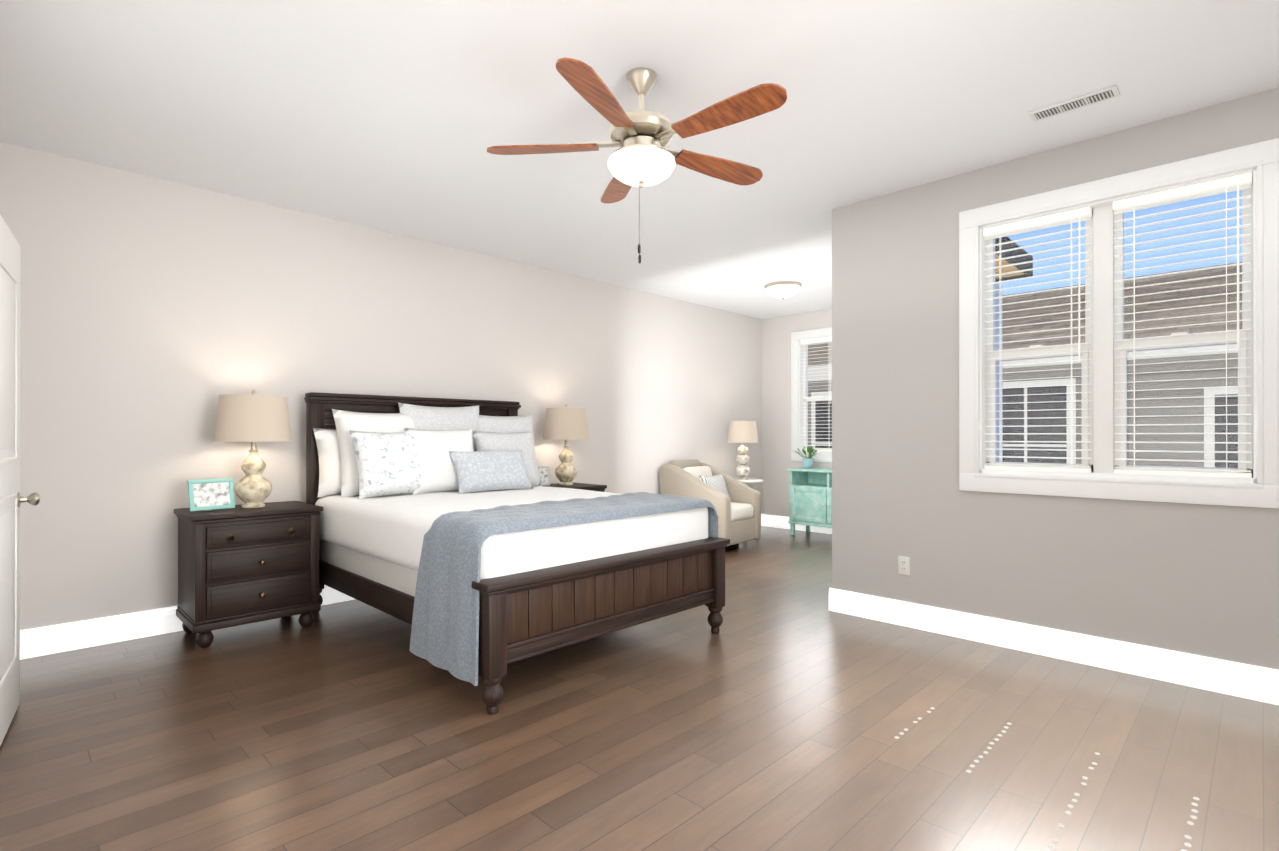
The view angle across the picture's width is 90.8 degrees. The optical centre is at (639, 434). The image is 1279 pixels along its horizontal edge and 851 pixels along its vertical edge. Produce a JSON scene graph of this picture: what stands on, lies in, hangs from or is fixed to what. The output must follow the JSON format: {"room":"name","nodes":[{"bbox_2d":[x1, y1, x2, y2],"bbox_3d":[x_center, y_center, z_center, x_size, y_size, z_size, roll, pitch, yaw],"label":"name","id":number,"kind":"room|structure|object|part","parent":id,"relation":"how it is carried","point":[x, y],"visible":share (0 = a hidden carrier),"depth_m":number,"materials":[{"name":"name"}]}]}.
{"room":"bedroom","nodes":[
{"label":"bedroom","id":0,"kind":"room"},
{"bbox_2d":[0,142,761,629],"bbox_3d":[-0.958,-0.170,5.877,0.180,2.740,7.540,0,0,45],"label":"wall","id":1,"kind":"structure","parent":0,"point":[158,316],"depth_m":4.11,"materials":[{"name":"white paint"}]},
{"bbox_2d":[20,514,762,659],"bbox_3d":[-0.888,1.124,5.806,0.017,0.152,7.180,0,0,45],"label":"baseboard","id":2,"kind":"structure","parent":1,"relation":"attached to","point":[46,640],"depth_m":3.60,"materials":[{"name":"white wood"}]},
{"bbox_2d":[0,526,1278,850],"bbox_3d":[1.400,1.247,3.546,6.810,0.101,7.540,0,0,45],"label":"floor","id":3,"kind":"structure","parent":0,"point":[784,710],"depth_m":2.44,"materials":[{"name":"brown wood"}]},
{"bbox_2d":[174,501,322,647],"bbox_3d":[-2.384,0.823,3.866,0.547,0.750,0.684,0,0,45],"label":"nightstand","id":4,"kind":"object","parent":3,"relation":"on","point":[238,565],"visible":0.98,"depth_m":3.68,"materials":[{"name":"brown wood"}]},
{"bbox_2d":[187,478,234,511],"bbox_3d":[-2.531,0.355,3.715,0.075,0.180,0.230,-15,-9,36],"label":"picture frame","id":5,"kind":"object","parent":4,"relation":"on","point":[208,494],"visible":1,"depth_m":3.69,"materials":[{"name":"teal"}]},
{"bbox_2d":[214,389,290,507],"bbox_3d":[-2.385,0.082,3.899,0.410,0.728,0.410,0,0,45],"label":"lamp","id":6,"kind":"object","parent":4,"relation":"on","point":[253,418],"visible":0.98,"depth_m":3.78,"materials":[{"name":"ceramic"}]},
{"bbox_2d":[304,392,729,714],"bbox_3d":[-0.843,0.458,4.037,2.294,1.480,1.750,0,0,45],"label":"bed","id":7,"kind":"object","parent":3,"relation":"on","point":[457,536],"visible":0.98,"depth_m":3.46,"materials":[{"name":"white fabric"}]},
{"bbox_2d":[404,428,473,493],"bbox_3d":[-1.387,0.180,4.477,0.520,0.480,0.157,0,-18,-43],"label":"pillow","id":8,"kind":"object","parent":7,"relation":"on","point":[432,467],"depth_m":4.36,"materials":[{"name":"white fabric"}]},
{"bbox_2d":[472,431,540,485],"bbox_3d":[-1.018,0.190,4.860,0.520,0.460,0.157,0,-18,-41],"label":"pillow","id":9,"kind":"object","parent":7,"relation":"on","point":[482,440],"depth_m":4.86,"materials":[{"name":"white fabric"}]},
{"bbox_3d":[-0.862,0.547,4.031,2.084,0.301,1.630,0,0,45],"label":"mattress","id":10,"kind":"part","parent":7,"relation":"part of","materials":[{"name":"white fabric"}]},
{"bbox_2d":[409,492,717,685],"bbox_3d":[-0.328,0.719,3.493,0.625,0.696,1.700,0,0,45],"label":"throw blanket","id":11,"kind":"object","parent":7,"relation":"on","point":[455,552],"depth_m":3.00,"materials":[{"name":"fabric"}]},
{"bbox_2d":[546,482,606,491],"bbox_3d":[-0.699,0.825,5.571,0.547,0.750,0.684,0,0,45],"label":"nightstand","id":12,"kind":"object","parent":3,"relation":"on","point":[593,487],"visible":0.06,"depth_m":5.59,"materials":[{"name":"brown wood"}]},
{"bbox_2d":[538,466,549,485],"bbox_3d":[-0.855,0.362,5.490,0.130,0.170,0.072,0,-12,-25],"label":"picture frame","id":13,"kind":"object","parent":12,"relation":"on","point":[544,473],"visible":0.62,"depth_m":5.47,"materials":[{"name":"grey"}]},
{"bbox_2d":[543,404,588,484],"bbox_3d":[-0.656,0.084,5.649,0.410,0.728,0.410,0,0,45],"label":"lamp","id":14,"kind":"object","parent":12,"relation":"on","point":[566,424],"visible":1,"depth_m":5.51,"materials":[{"name":"ceramic"}]},
{"bbox_2d":[659,459,760,549],"bbox_3d":[0.761,0.741,6.833,0.878,0.921,0.720,0,0,42],"label":"armchair","id":15,"kind":"object","parent":3,"relation":"on","point":[735,503],"visible":0.58,"depth_m":6.69,"materials":[{"name":"beige fabric"}]},
{"bbox_2d":[699,474,728,495],"bbox_3d":[0.811,0.577,6.816,0.120,0.300,0.420,-26,-17,39],"label":"pillow","id":16,"kind":"object","parent":15,"relation":"on","point":[720,482],"depth_m":6.82,"materials":[{"name":"white fabric"}]},
{"bbox_2d":[734,478,763,489],"bbox_3d":[1.231,0.863,7.410,0.450,0.681,0.450,0,0,45],"label":"side table","id":17,"kind":"object","parent":3,"relation":"on","point":[752,481],"visible":0.31,"depth_m":7.24,"materials":[{"name":"white"}]},
{"bbox_2d":[727,418,757,479],"bbox_3d":[1.210,0.163,7.389,0.360,0.717,0.360,0,0,45],"label":"light","id":18,"kind":"object","parent":17,"relation":"on","point":[742,432],"visible":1,"depth_m":7.29,"materials":[{"name":"beige glass"}]},
{"bbox_2d":[787,467,831,534],"bbox_3d":[2.283,0.803,7.357,1.030,0.800,0.457,0,0,45],"label":"cabinet","id":19,"kind":"object","parent":3,"relation":"on","point":[810,496],"visible":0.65,"depth_m":7.41,"materials":[{"name":"paint"}]},
{"bbox_2d":[795,445,816,467],"bbox_3d":[2.021,0.261,7.618,0.302,0.280,0.206,0,0,45],"label":"potted plant","id":20,"kind":"object","parent":19,"relation":"on","point":[808,462],"visible":1,"depth_m":7.57,"materials":[{"name":"green plant"}]},
{"bbox_2d":[0,0,1278,318],"bbox_3d":[1.400,-1.593,3.550,6.810,0.100,7.540,0,0,45],"label":"ceiling","id":21,"kind":"structure","parent":0,"point":[398,116],"depth_m":2.91,"materials":[{"name":"white paint"}]},
{"bbox_2d":[487,57,786,263],"bbox_3d":[0.052,-1.152,2.696,1.266,0.785,1.292,0,0,45],"label":"ceiling fan","id":22,"kind":"object","parent":21,"relation":"hanging from","point":[641,156],"visible":1,"depth_m":2.62,"materials":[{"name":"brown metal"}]},
{"bbox_2d":[765,281,801,298],"bbox_3d":[1.478,-1.466,6.495,0.370,0.145,0.370,0,0,45],"label":"flush ceiling light","id":23,"kind":"object","parent":21,"relation":"attached to","point":[783,289],"visible":1,"depth_m":6.38,"materials":[{"name":"white glass"}]},
{"bbox_2d":[1028,85,1119,121],"bbox_3d":[2.019,-1.537,2.938,0.340,0.013,0.115,0,0,45],"label":"ceiling vent","id":24,"kind":"object","parent":21,"relation":"in","point":[1101,95],"visible":1,"depth_m":2.92,"materials":[{"name":"white metal"}]},
{"bbox_2d":[762,309,831,516],"bbox_3d":[2.627,-0.167,7.508,2.630,2.740,0.180,0,0,45],"label":"wall","id":25,"kind":"structure","parent":0,"point":[777,462],"depth_m":8.19,"materials":[{"name":"white paint"}]},
{"bbox_2d":[762,514,831,533],"bbox_3d":[2.558,1.127,7.436,2.630,0.152,0.017,0,0,45],"label":"baseboard","id":26,"kind":"structure","parent":25,"relation":"attached to","point":[775,521],"depth_m":8.12,"materials":[{"name":"white"}]},
{"bbox_2d":[791,327,831,461],"bbox_3d":[2.433,-0.487,7.646,1.270,1.640,0.158,0,0,45],"label":"window","id":27,"kind":"structure","parent":25,"relation":"in","point":[800,342],"depth_m":7.97,"materials":[{"name":"white"}]},
{"bbox_2d":[995,283,1002,461],"bbox_3d":[2.597,-0.170,5.479,0.180,2.740,3.110,0,0,45],"label":"wall","id":28,"kind":"structure","parent":0,"point":[999,393],"depth_m":6.45,"materials":[{"name":"white paint"}]},
{"bbox_2d":[832,87,1278,669],"bbox_3d":[2.736,-0.174,3.029,3.820,2.740,0.180,0,0,45],"label":"wall","id":29,"kind":"structure","parent":0,"point":[1192,579],"depth_m":3.65,"materials":[{"name":"grey paint"}]},
{"bbox_2d":[898,556,909,574],"bbox_3d":[1.659,0.820,3.958,0.072,0.116,0.009,0,0,45],"label":"wall outlet","id":30,"kind":"object","parent":29,"relation":"attached to","point":[903,565],"visible":1,"depth_m":3.96,"materials":[{"name":"white plastic"}]},
{"bbox_2d":[829,588,1278,704],"bbox_3d":[2.661,1.120,2.963,3.837,0.152,0.017,0,0,45],"label":"baseboard","id":31,"kind":"structure","parent":29,"relation":"attached to","point":[1251,682],"depth_m":3.31,"materials":[{"name":"white wood"}]},
{"bbox_2d":[959,138,1278,508],"bbox_3d":[2.417,-0.493,3.290,1.360,1.640,0.158,0,0,45],"label":"window","id":32,"kind":"structure","parent":29,"relation":"in","point":[1104,348],"depth_m":3.24,"materials":[{"name":"white"}]},
{"bbox_3d":[-1.122,-0.177,0.866,6.630,2.740,0.180,0,0,45],"label":"wall","id":33,"kind":"structure","parent":0,"visible":0},
{"bbox_2d":[0,214,39,745],"bbox_3d":[-2.498,0.174,2.459,0.175,2.018,0.802,0,0,-38],"label":"door","id":34,"kind":"structure","parent":33,"relation":"in","point":[12,499],"depth_m":2.54,"materials":[{"name":"white wood"}]},
{"label":"outside","id":35,"kind":"structure","parent":0,"visible":0},
{"bbox_2d":[808,236,1241,467],"bbox_3d":[6.258,0.690,7.575,30.000,7.426,10.900,0,0,45],"label":"house","id":36,"kind":"structure","parent":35,"point":[1160,366],"depth_m":8.85,"materials":[{"name":"grey"}]}
]}

